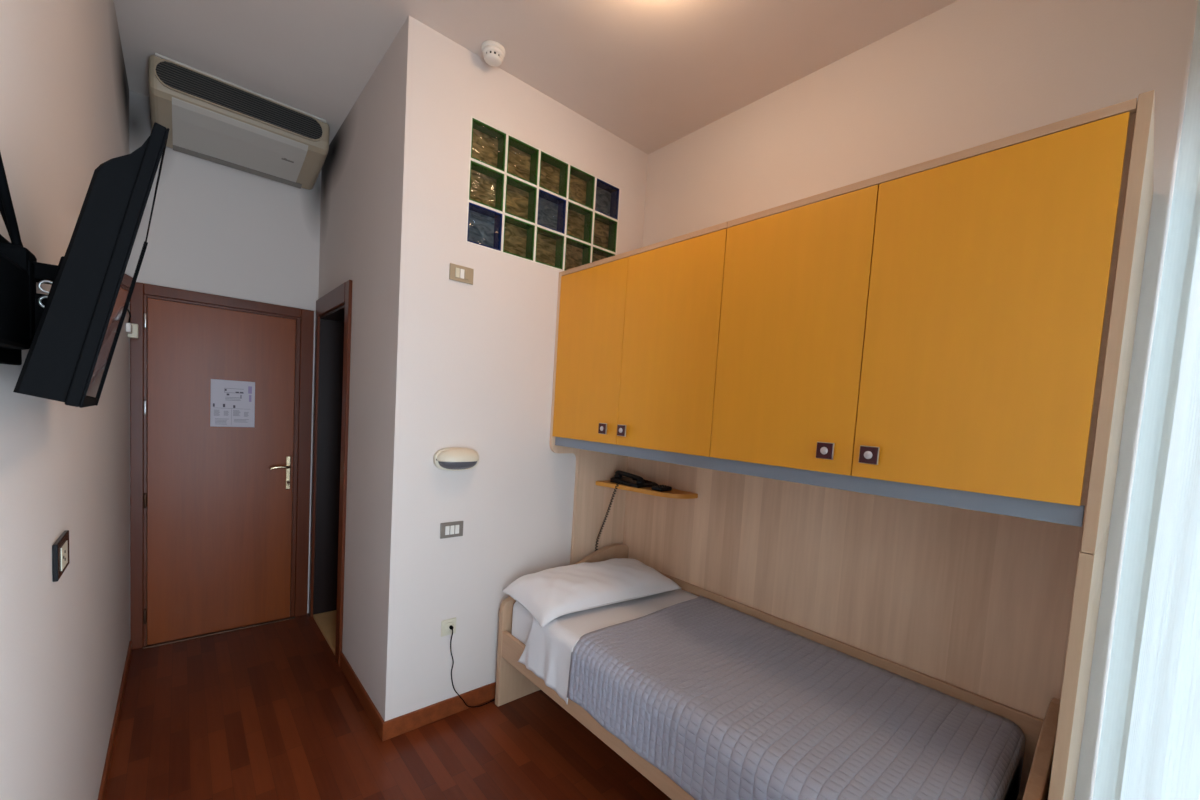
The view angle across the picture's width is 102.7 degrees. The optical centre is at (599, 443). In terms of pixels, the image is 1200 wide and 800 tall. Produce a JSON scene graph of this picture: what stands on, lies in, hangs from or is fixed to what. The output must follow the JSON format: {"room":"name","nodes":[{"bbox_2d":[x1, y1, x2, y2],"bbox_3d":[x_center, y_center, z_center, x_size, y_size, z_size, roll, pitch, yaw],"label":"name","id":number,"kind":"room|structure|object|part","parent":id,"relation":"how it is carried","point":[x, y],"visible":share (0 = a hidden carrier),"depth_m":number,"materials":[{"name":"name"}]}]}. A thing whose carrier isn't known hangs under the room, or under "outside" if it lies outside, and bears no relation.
{"room":"hotel room","nodes":[
{"label":"hotel room","id":0,"kind":"room"},
{"bbox_2d":[0,0,129,799],"bbox_3d":[-1.451,-0.192,1.222,0.120,3.329,4.550,0,5,-41],"label":"wall","id":1,"kind":"structure","parent":0,"point":[64,88],"depth_m":1.21,"materials":[{"name":"paint"}]},
{"bbox_2d":[0,152,36,270],"bbox_3d":[-0.857,-0.576,0.679,0.039,0.666,0.277,0,5,-40],"label":"cable","id":2,"kind":"object","parent":1,"relation":"attached to","point":[15,251],"visible":0.62,"depth_m":0.75,"materials":[{"name":"black plastic"}]},
{"bbox_2d":[0,234,63,364],"bbox_3d":[-0.887,-0.223,0.746,0.103,0.200,0.403,0,5,-41],"label":"bracket","id":3,"kind":"object","parent":1,"relation":"attached to","point":[22,308],"visible":0.6,"depth_m":0.74,"materials":[{"name":"black metal"}]},
{"bbox_3d":[-0.970,-0.230,0.777,0.019,0.200,0.160,0,5,-41],"label":"wall plate","id":4,"kind":"part","parent":3,"relation":"part of","materials":[{"name":"black plastic"}]},
{"bbox_3d":[-0.937,-0.229,0.809,0.088,0.138,0.115,0,5,-41],"label":"swivel arm","id":5,"kind":"part","parent":3,"relation":"part of","materials":[{"name":"black plastic"}]},
{"bbox_2d":[38,295,47,307],"bbox_3d":[-0.908,-0.232,0.791,0.022,0.022,0.004,0,5,-41],"label":"washer","id":6,"kind":"object","parent":3,"relation":"in","point":[42,299],"depth_m":0.79,"materials":[{"name":"silver metal"}]},
{"bbox_2d":[38,280,51,293],"bbox_3d":[-0.906,-0.257,0.789,0.022,0.022,0.004,0,5,-41],"label":"washer","id":7,"kind":"object","parent":3,"relation":"in","point":[41,282],"depth_m":0.79,"materials":[{"name":"silver metal"}]},
{"bbox_3d":[-0.926,-0.238,0.828,0.223,0.130,0.040,7,5,44],"label":"mount plate","id":8,"kind":"part","parent":3,"relation":"part of","materials":[{"name":"black plastic"}]},
{"bbox_2d":[52,530,68,581],"bbox_3d":[-1.361,0.283,1.217,0.012,0.091,0.158,0,5,-41],"label":"wall outlet","id":9,"kind":"object","parent":1,"relation":"attached to","point":[60,548],"visible":1,"depth_m":1.18,"materials":[{"name":"black"}]},
{"bbox_2d":[13,122,169,407],"bbox_3d":[-0.943,-0.276,0.909,0.152,0.434,0.734,0,5,-45],"label":"television","id":10,"kind":"object","parent":1,"relation":"attached to","point":[68,359],"visible":1,"depth_m":0.66,"materials":[{"name":"black plastic"}]},
{"bbox_2d":[97,641,131,799],"bbox_3d":[-1.517,1.434,1.387,0.012,0.062,4.200,0,5,-41],"label":"baseboard","id":11,"kind":"structure","parent":1,"relation":"attached to","point":[101,796],"depth_m":2.21,"materials":[{"name":"brown wood"}]},
{"bbox_2d":[126,309,138,338],"bbox_3d":[-2.559,-0.665,2.620,0.044,0.149,0.485,0,5,-41],"label":"junction box","id":12,"kind":"object","parent":1,"relation":"attached to","point":[132,330],"visible":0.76,"depth_m":2.76,"materials":[{"name":"beige plastic"}]},
{"bbox_2d":[129,90,320,612],"bbox_3d":[-1.908,-0.381,3.751,2.514,3.329,0.120,0,5,-41],"label":"wall","id":13,"kind":"structure","parent":0,"point":[215,229],"depth_m":3.12,"materials":[{"name":"paint"}]},
{"bbox_2d":[130,282,313,648],"bbox_3d":[-2.459,0.166,3.194,0.948,2.242,0.088,0,5,-41],"label":"door","id":14,"kind":"structure","parent":13,"relation":"in","point":[215,518],"depth_m":3.16,"materials":[{"name":"brown wood"}]},
{"bbox_2d":[210,379,254,426],"bbox_3d":[-2.433,-0.261,3.193,0.234,0.307,0.002,0,5,-41],"label":"notice","id":15,"kind":"object","parent":14,"relation":"attached to","point":[232,402],"visible":1,"depth_m":3.19,"materials":[{"name":"grey paper"}]},
{"bbox_3d":[-2.238,0.172,3.369,0.126,0.030,0.059,0,5,-41],"label":"lever handle","id":16,"kind":"part","parent":14,"relation":"part of","materials":[{"name":"silver metal"}]},
{"bbox_3d":[-2.221,0.212,3.429,0.030,0.240,0.010,0,5,-41],"label":"handle plate","id":17,"kind":"part","parent":14,"relation":"part of","materials":[{"name":"silver metal"}]},
{"bbox_2d":[318,16,445,720],"bbox_3d":[-1.443,-0.300,2.927,0.170,3.329,1.739,0,5,-41],"label":"wall","id":18,"kind":"structure","parent":0,"point":[381,169],"depth_m":2.35,"materials":[{"name":"paint"}]},
{"bbox_2d":[309,280,352,665],"bbox_3d":[-1.720,0.168,3.273,0.252,2.318,0.911,0,5,-41],"label":"door frame","id":19,"kind":"structure","parent":18,"relation":"in","point":[333,309],"depth_m":3.50,"materials":[{"name":"brown wood"}]},
{"bbox_2d":[340,652,384,739],"bbox_3d":[-1.308,1.353,2.622,0.012,0.092,0.812,0,5,-41],"label":"baseboard","id":20,"kind":"structure","parent":18,"relation":"attached to","point":[362,695],"depth_m":2.56,"materials":[{"name":"brown wood"}]},
{"bbox_2d":[104,613,671,799],"bbox_3d":[-0.563,1.522,2.196,2.754,0.100,4.550,0,5,-41],"label":"floor","id":21,"kind":"structure","parent":0,"point":[269,711],"depth_m":2.30,"materials":[{"name":"brown wood"}]},
{"bbox_2d":[549,272,628,564],"bbox_3d":[-0.050,0.233,3.027,0.655,2.423,0.022,0,5,-41],"label":"panel","id":22,"kind":"object","parent":21,"relation":"on","point":[591,503],"visible":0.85,"depth_m":3.04,"materials":[{"name":"brown wood"}]},
{"bbox_2d":[495,544,1059,799],"bbox_3d":[0.499,1.146,2.137,0.939,0.786,2.142,0,5,-41],"label":"bed","id":23,"kind":"object","parent":21,"relation":"on","point":[514,681],"visible":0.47,"depth_m":2.01,"materials":[{"name":"brown wood"}]},
{"bbox_3d":[-0.189,1.054,2.926,0.938,0.786,0.040,0,5,-41],"label":"headboard","id":24,"kind":"part","parent":23,"relation":"part of","materials":[{"name":"brown wood"}]},
{"bbox_3d":[0.157,1.182,1.840,0.025,0.140,2.067,0,5,-41],"label":"rail","id":25,"kind":"part","parent":23,"relation":"part of","materials":[{"name":"brown wood"}]},
{"bbox_2d":[512,601,1020,799],"bbox_3d":[0.494,1.075,2.146,0.879,0.285,2.000,0,5,-41],"label":"mattress","id":26,"kind":"object","parent":23,"relation":"on","point":[522,619],"visible":0.15,"depth_m":2.51,"materials":[{"name":"white fabric"}]},
{"bbox_2d":[518,589,698,704],"bbox_3d":[0.039,0.991,2.631,0.941,0.295,0.551,0,5,-41],"label":"sheet","id":27,"kind":"object","parent":26,"relation":"on","point":[548,649],"visible":0.69,"depth_m":2.32,"materials":[{"name":"white fabric"}]},
{"bbox_2d":[503,558,680,627],"bbox_3d":[-0.021,0.774,2.687,0.910,0.157,0.450,1,4,-35],"label":"pillow","id":28,"kind":"object","parent":27,"relation":"on","point":[547,595],"visible":1,"depth_m":2.53,"materials":[{"name":"white fabric"}]},
{"bbox_2d":[567,596,1024,799],"bbox_3d":[0.678,1.059,1.900,0.936,0.279,1.408,0,5,-41],"label":"bedspread","id":29,"kind":"object","parent":26,"relation":"on","point":[728,703],"visible":1,"depth_m":1.71,"materials":[{"name":"grey fabric"}]},
{"bbox_3d":[0.853,1.061,2.432,0.020,0.391,2.067,0,5,-41],"label":"rail","id":30,"kind":"part","parent":23,"relation":"part of","materials":[{"name":"brown wood"}]},
{"bbox_3d":[1.188,1.239,1.346,0.938,0.786,0.035,0,5,-41],"label":"footboard","id":31,"kind":"part","parent":23,"relation":"part of","materials":[{"name":"brown wood"}]},
{"bbox_2d":[1048,90,1154,799],"bbox_3d":[1.397,0.425,1.367,0.655,2.429,0.026,0,5,-41],"label":"panel","id":32,"kind":"object","parent":21,"relation":"on","point":[1139,192],"visible":1,"depth_m":1.16,"materials":[{"name":"brown wood"}]},
{"bbox_2d":[420,37,647,708],"bbox_3d":[-0.329,-0.224,2.815,1.363,3.329,0.100,0,5,-41],"label":"wall","id":33,"kind":"structure","parent":0,"point":[494,338],"depth_m":2.55,"materials":[{"name":"paint"}]},
{"bbox_2d":[382,682,495,740],"bbox_3d":[-0.637,1.391,2.662,1.075,0.092,0.012,0,5,-41],"label":"baseboard","id":34,"kind":"structure","parent":33,"relation":"attached to","point":[394,727],"depth_m":2.48,"materials":[{"name":"brown wood"}]},
{"bbox_2d":[441,618,455,636],"bbox_3d":[-0.778,0.953,2.486,0.080,0.084,0.014,0,5,-41],"label":"wall socket","id":35,"kind":"object","parent":33,"relation":"attached to","point":[445,624],"visible":0.98,"depth_m":2.48,"materials":[{"name":"beige plastic"}]},
{"bbox_2d":[440,521,462,538],"bbox_3d":[-0.751,0.442,2.450,0.122,0.080,0.013,0,5,-41],"label":"light switch","id":36,"kind":"object","parent":33,"relation":"attached to","point":[448,529],"visible":1,"depth_m":2.44,"materials":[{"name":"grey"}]},
{"bbox_2d":[445,526,449,534],"bbox_3d":[-0.768,0.442,2.430,0.021,0.045,0.005,0,5,-41],"label":"rocker switch","id":37,"kind":"object","parent":36,"relation":"attached to","point":[447,528],"depth_m":2.43,"materials":[{"name":"white plastic"}]},
{"bbox_2d":[450,525,454,533],"bbox_3d":[-0.748,0.442,2.447,0.021,0.045,0.005,0,5,-41],"label":"rocker switch","id":38,"kind":"object","parent":36,"relation":"attached to","point":[452,527],"depth_m":2.45,"materials":[{"name":"white plastic"}]},
{"bbox_2d":[455,525,458,533],"bbox_3d":[-0.729,0.443,2.464,0.021,0.045,0.005,0,5,-41],"label":"rocker switch","id":39,"kind":"object","parent":36,"relation":"attached to","point":[456,526],"depth_m":2.46,"materials":[{"name":"white plastic"}]},
{"bbox_2d":[433,447,478,470],"bbox_3d":[-0.698,0.083,2.402,0.236,0.116,0.092,0,5,-41],"label":"wall lamp","id":40,"kind":"object","parent":33,"relation":"attached to","point":[452,458],"visible":1,"depth_m":2.37,"materials":[{"name":"beige plastic"}]},
{"bbox_2d":[436,448,478,461],"bbox_3d":[-0.688,0.059,2.392,0.224,0.062,0.068,0,5,-41],"label":"hood","id":41,"kind":"object","parent":40,"relation":"attached to","point":[445,454],"depth_m":2.36,"materials":[{"name":"beige plastic"}]},
{"bbox_2d":[449,263,473,284],"bbox_3d":[-0.676,-0.833,2.366,0.124,0.078,0.013,0,5,-41],"label":"light switch","id":42,"kind":"object","parent":33,"relation":"attached to","point":[458,273],"visible":1,"depth_m":2.36,"materials":[{"name":"beige plastic"}]},
{"bbox_2d":[455,268,459,277],"bbox_3d":[-0.692,-0.833,2.347,0.021,0.045,0.005,0,5,-41],"label":"rocker switch","id":43,"kind":"object","parent":42,"relation":"attached to","point":[457,270],"depth_m":2.34,"materials":[{"name":"beige plastic"}]},
{"bbox_2d":[460,269,463,278],"bbox_3d":[-0.674,-0.833,2.363,0.021,0.045,0.005,0,5,-41],"label":"rocker switch","id":44,"kind":"object","parent":42,"relation":"attached to","point":[461,270],"depth_m":2.36,"materials":[{"name":"white plastic"}]},
{"bbox_2d":[465,270,468,279],"bbox_3d":[-0.656,-0.833,2.378,0.021,0.045,0.005,0,5,-41],"label":"rocker switch","id":45,"kind":"object","parent":42,"relation":"attached to","point":[466,271],"depth_m":2.38,"materials":[{"name":"beige plastic"}]},
{"bbox_2d":[449,625,494,707],"bbox_3d":[-0.645,1.191,2.610,0.369,0.495,0.033,0,5,-41],"label":"power cable","id":46,"kind":"object","parent":33,"relation":"attached to","point":[451,627],"visible":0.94,"depth_m":2.52,"materials":[{"name":"black plastic"}]},
{"bbox_2d":[466,116,620,270],"bbox_3d":[-0.294,-1.294,2.718,1.002,0.600,0.099,0,5,-41],"label":"window","id":47,"kind":"structure","parent":33,"relation":"in","point":[527,202],"depth_m":2.65,"materials":[{"name":"multicoloured glass"}]},
{"bbox_3d":[-0.623,-1.099,2.484,0.174,0.174,0.006,0,5,-41],"label":"pane","id":48,"kind":"part","parent":47,"relation":"part of","materials":[{"name":"blue glass"}]},
{"bbox_3d":[-0.611,-1.298,2.471,0.174,0.174,0.006,0,5,-41],"label":"pane","id":49,"kind":"part","parent":47,"relation":"part of","materials":[{"name":"brown glass"}]},
{"bbox_3d":[-0.598,-1.497,2.458,0.174,0.174,0.006,0,5,-41],"label":"pane","id":50,"kind":"part","parent":47,"relation":"part of","materials":[{"name":"brown glass"}]},
{"bbox_3d":[-0.472,-1.098,2.615,0.174,0.174,0.006,0,5,-41],"label":"pane","id":51,"kind":"part","parent":47,"relation":"part of","materials":[{"name":"glass"}]},
{"bbox_3d":[-0.460,-1.297,2.602,0.174,0.174,0.006,0,5,-41],"label":"pane","id":52,"kind":"part","parent":47,"relation":"part of","materials":[{"name":"brown glass"}]},
{"bbox_3d":[-0.448,-1.496,2.590,0.174,0.174,0.006,0,5,-41],"label":"pane","id":53,"kind":"part","parent":47,"relation":"part of","materials":[{"name":"brown glass"}]},
{"bbox_3d":[-0.321,-1.097,2.747,0.174,0.174,0.006,0,5,-41],"label":"pane","id":54,"kind":"part","parent":47,"relation":"part of","materials":[{"name":"glass"}]},
{"bbox_3d":[-0.309,-1.296,2.734,0.174,0.174,0.006,0,5,-41],"label":"pane","id":55,"kind":"part","parent":47,"relation":"part of","materials":[{"name":"blue glass"}]},
{"bbox_3d":[-0.297,-1.496,2.721,0.174,0.174,0.006,0,5,-41],"label":"pane","id":56,"kind":"part","parent":47,"relation":"part of","materials":[{"name":"brown glass"}]},
{"bbox_3d":[-0.171,-1.096,2.878,0.174,0.174,0.006,0,5,-41],"label":"pane","id":57,"kind":"part","parent":47,"relation":"part of","materials":[{"name":"glass"}]},
{"bbox_3d":[-0.158,-1.295,2.865,0.174,0.174,0.006,0,5,-41],"label":"pane","id":58,"kind":"part","parent":47,"relation":"part of","materials":[{"name":"brown glass"}]},
{"bbox_3d":[-0.146,-1.495,2.853,0.174,0.174,0.006,0,5,-41],"label":"pane","id":59,"kind":"part","parent":47,"relation":"part of","materials":[{"name":"brown glass"}]},
{"bbox_3d":[-0.020,-1.095,3.010,0.174,0.174,0.006,0,5,-41],"label":"pane","id":60,"kind":"part","parent":47,"relation":"part of","materials":[{"name":"glass"}]},
{"bbox_3d":[-0.008,-1.295,2.997,0.174,0.174,0.006,0,5,-41],"label":"pane","id":61,"kind":"part","parent":47,"relation":"part of","materials":[{"name":"brown glass"}]},
{"bbox_3d":[0.005,-1.494,2.984,0.174,0.174,0.006,0,5,-41],"label":"pane","id":62,"kind":"part","parent":47,"relation":"part of","materials":[{"name":"blue glass"}]},
{"bbox_2d":[114,0,957,153],"bbox_3d":[-0.353,-1.894,1.978,2.754,0.100,4.550,0,5,-41],"label":"ceiling","id":63,"kind":"structure","parent":0,"point":[651,74],"depth_m":2.24,"materials":[{"name":"paint"}]},
{"bbox_2d":[148,53,329,189],"bbox_3d":[-2.152,-1.873,2.908,0.825,0.272,0.558,0,5,-41],"label":"air conditioner","id":64,"kind":"object","parent":63,"relation":"attached to","point":[208,117],"visible":0.94,"depth_m":2.78,"materials":[{"name":"beige plastic"}]},
{"bbox_2d":[173,145,301,187],"bbox_3d":[-2.302,-1.770,3.090,0.660,0.024,0.076,0,5,-41],"label":"grille","id":65,"kind":"object","parent":64,"relation":"attached to","point":[182,149],"depth_m":3.05,"materials":[{"name":"white plastic"}]},
{"bbox_2d":[156,61,321,138],"bbox_3d":[-1.987,-1.904,2.705,0.753,0.126,0.038,0,5,-41],"label":"grille","id":66,"kind":"object","parent":64,"relation":"attached to","point":[176,78],"depth_m":2.66,"materials":[{"name":"grey plastic"}]},
{"bbox_2d":[481,40,504,66],"bbox_3d":[-0.505,-1.843,2.285,0.112,0.057,0.112,0,5,-41],"label":"smoke detector","id":67,"kind":"object","parent":63,"relation":"attached to","point":[493,52],"visible":1,"depth_m":2.25,"materials":[{"name":"white plastic"}]},
{"bbox_2d":[642,0,1197,799],"bbox_3d":[0.534,-0.180,2.953,0.120,3.329,4.550,0,5,-41],"label":"wall","id":68,"kind":"structure","parent":0,"point":[966,74],"depth_m":1.84,"materials":[{"name":"paint"}]},
{"bbox_2d":[552,222,727,456],"bbox_3d":[0.352,-0.457,2.547,0.684,0.937,1.101,0,5,-41],"label":"upper cabinet","id":69,"kind":"object","parent":68,"relation":"attached to","point":[637,346],"visible":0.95,"depth_m":2.23,"materials":[{"name":"yellow wood"}]},
{"bbox_3d":[-0.059,-0.470,2.559,0.020,0.911,0.542,0,5,-41],"label":"cabinet door","id":70,"kind":"part","parent":69,"relation":"part of","materials":[{"name":"yellow laminate"}]},
{"bbox_3d":[0.015,-0.073,2.417,0.004,0.051,0.051,0,5,-41],"label":"knob plate","id":71,"kind":"part","parent":69,"relation":"part of","materials":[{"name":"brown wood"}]},
{"bbox_3d":[0.105,-0.061,2.313,0.004,0.051,0.051,0,5,-41],"label":"knob plate","id":72,"kind":"part","parent":69,"relation":"part of","materials":[{"name":"brown wood"}]},
{"bbox_3d":[0.302,-0.421,2.145,0.020,0.911,0.554,0,5,-41],"label":"cabinet door","id":73,"kind":"part","parent":69,"relation":"part of","materials":[{"name":"yellow laminate"}]},
{"bbox_2d":[555,437,1084,526],"bbox_3d":[0.464,0.081,1.988,0.016,0.053,2.183,0,5,-41],"label":"board","id":74,"kind":"object","parent":69,"relation":"attached to","point":[1065,514],"visible":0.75,"depth_m":1.52,"materials":[{"name":"blue laminate"}]},
{"bbox_2d":[623,457,1085,719],"bbox_3d":[0.886,0.732,2.432,0.023,1.619,2.184,0,5,-41],"label":"panel","id":75,"kind":"object","parent":68,"relation":"attached to","point":[980,603],"visible":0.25,"depth_m":2.04,"materials":[{"name":"brown wood"}]},
{"bbox_2d":[596,480,697,498],"bbox_3d":[0.275,0.279,2.907,0.278,0.025,0.589,0,5,-41],"label":"corner shelf","id":76,"kind":"object","parent":75,"relation":"attached to","point":[674,493],"visible":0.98,"depth_m":2.80,"materials":[{"name":"orange"}]},
{"bbox_2d":[595,470,657,550],"bbox_3d":[0.163,0.450,3.010,0.240,0.546,0.313,0,5,-41],"label":"telephone","id":77,"kind":"object","parent":76,"relation":"on","point":[632,480],"visible":0.98,"depth_m":2.95,"materials":[{"name":"black plastic"}]},
{"bbox_3d":[0.065,0.472,3.001,0.080,0.492,0.203,0,5,-41],"label":"coiled cord","id":78,"kind":"part","parent":77,"relation":"part of","materials":[{"name":"black plastic"}]},
{"bbox_2d":[651,485,671,491],"bbox_3d":[0.367,0.264,2.819,0.100,0.027,0.080,0,5,-41],"label":"remote control","id":79,"kind":"object","parent":76,"relation":"on","point":[660,488],"visible":1,"depth_m":2.79,"materials":[{"name":"black plastic"}]},
{"bbox_2d":[710,98,1136,505],"bbox_3d":[1.067,-0.361,1.726,0.684,0.937,1.083,0,5,-41],"label":"upper cabinet","id":80,"kind":"object","parent":68,"relation":"attached to","point":[941,322],"visible":0.97,"depth_m":1.37,"materials":[{"name":"yellow wood"}]},
{"bbox_3d":[0.665,-0.372,1.729,0.020,0.911,0.547,0,5,-41],"label":"cabinet door","id":81,"kind":"part","parent":80,"relation":"part of","materials":[{"name":"yellow laminate"}]},
{"bbox_3d":[0.742,0.025,1.582,0.004,0.051,0.051,0,5,-41],"label":"knob plate","id":82,"kind":"part","parent":80,"relation":"part of","materials":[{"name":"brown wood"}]},
{"bbox_3d":[0.753,0.025,1.592,0.026,0.055,0.055,0,5,-41],"label":"knob","id":83,"kind":"part","parent":80,"relation":"part of","materials":[{"name":"silver metal"}]},
{"bbox_3d":[0.830,0.037,1.481,0.004,0.051,0.051,0,5,-41],"label":"knob plate","id":84,"kind":"part","parent":80,"relation":"part of","materials":[{"name":"brown wood"}]},
{"bbox_3d":[0.841,0.037,1.490,0.026,0.055,0.055,0,5,-41],"label":"knob","id":85,"kind":"part","parent":80,"relation":"part of","materials":[{"name":"silver metal"}]},
{"bbox_3d":[1.017,-0.325,1.325,0.020,0.911,0.522,0,5,-41],"label":"cabinet door","id":86,"kind":"part","parent":80,"relation":"part of","materials":[{"name":"yellow laminate"}]},
{"bbox_3d":[0.906,-1.613,0.559,2.450,0.124,0.022,0,5,-41],"label":"rail","id":87,"kind":"object","parent":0,"visible":0},
{"bbox_2d":[1093,0,1199,799],"bbox_3d":[1.029,0.037,0.879,1.850,3.180,0.082,0,5,-41],"label":"sheer curtain","id":88,"kind":"object","parent":87,"relation":"hanging from","point":[1149,747],"visible":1,"depth_m":1.04,"materials":[{"name":"white fabric"}]}
]}

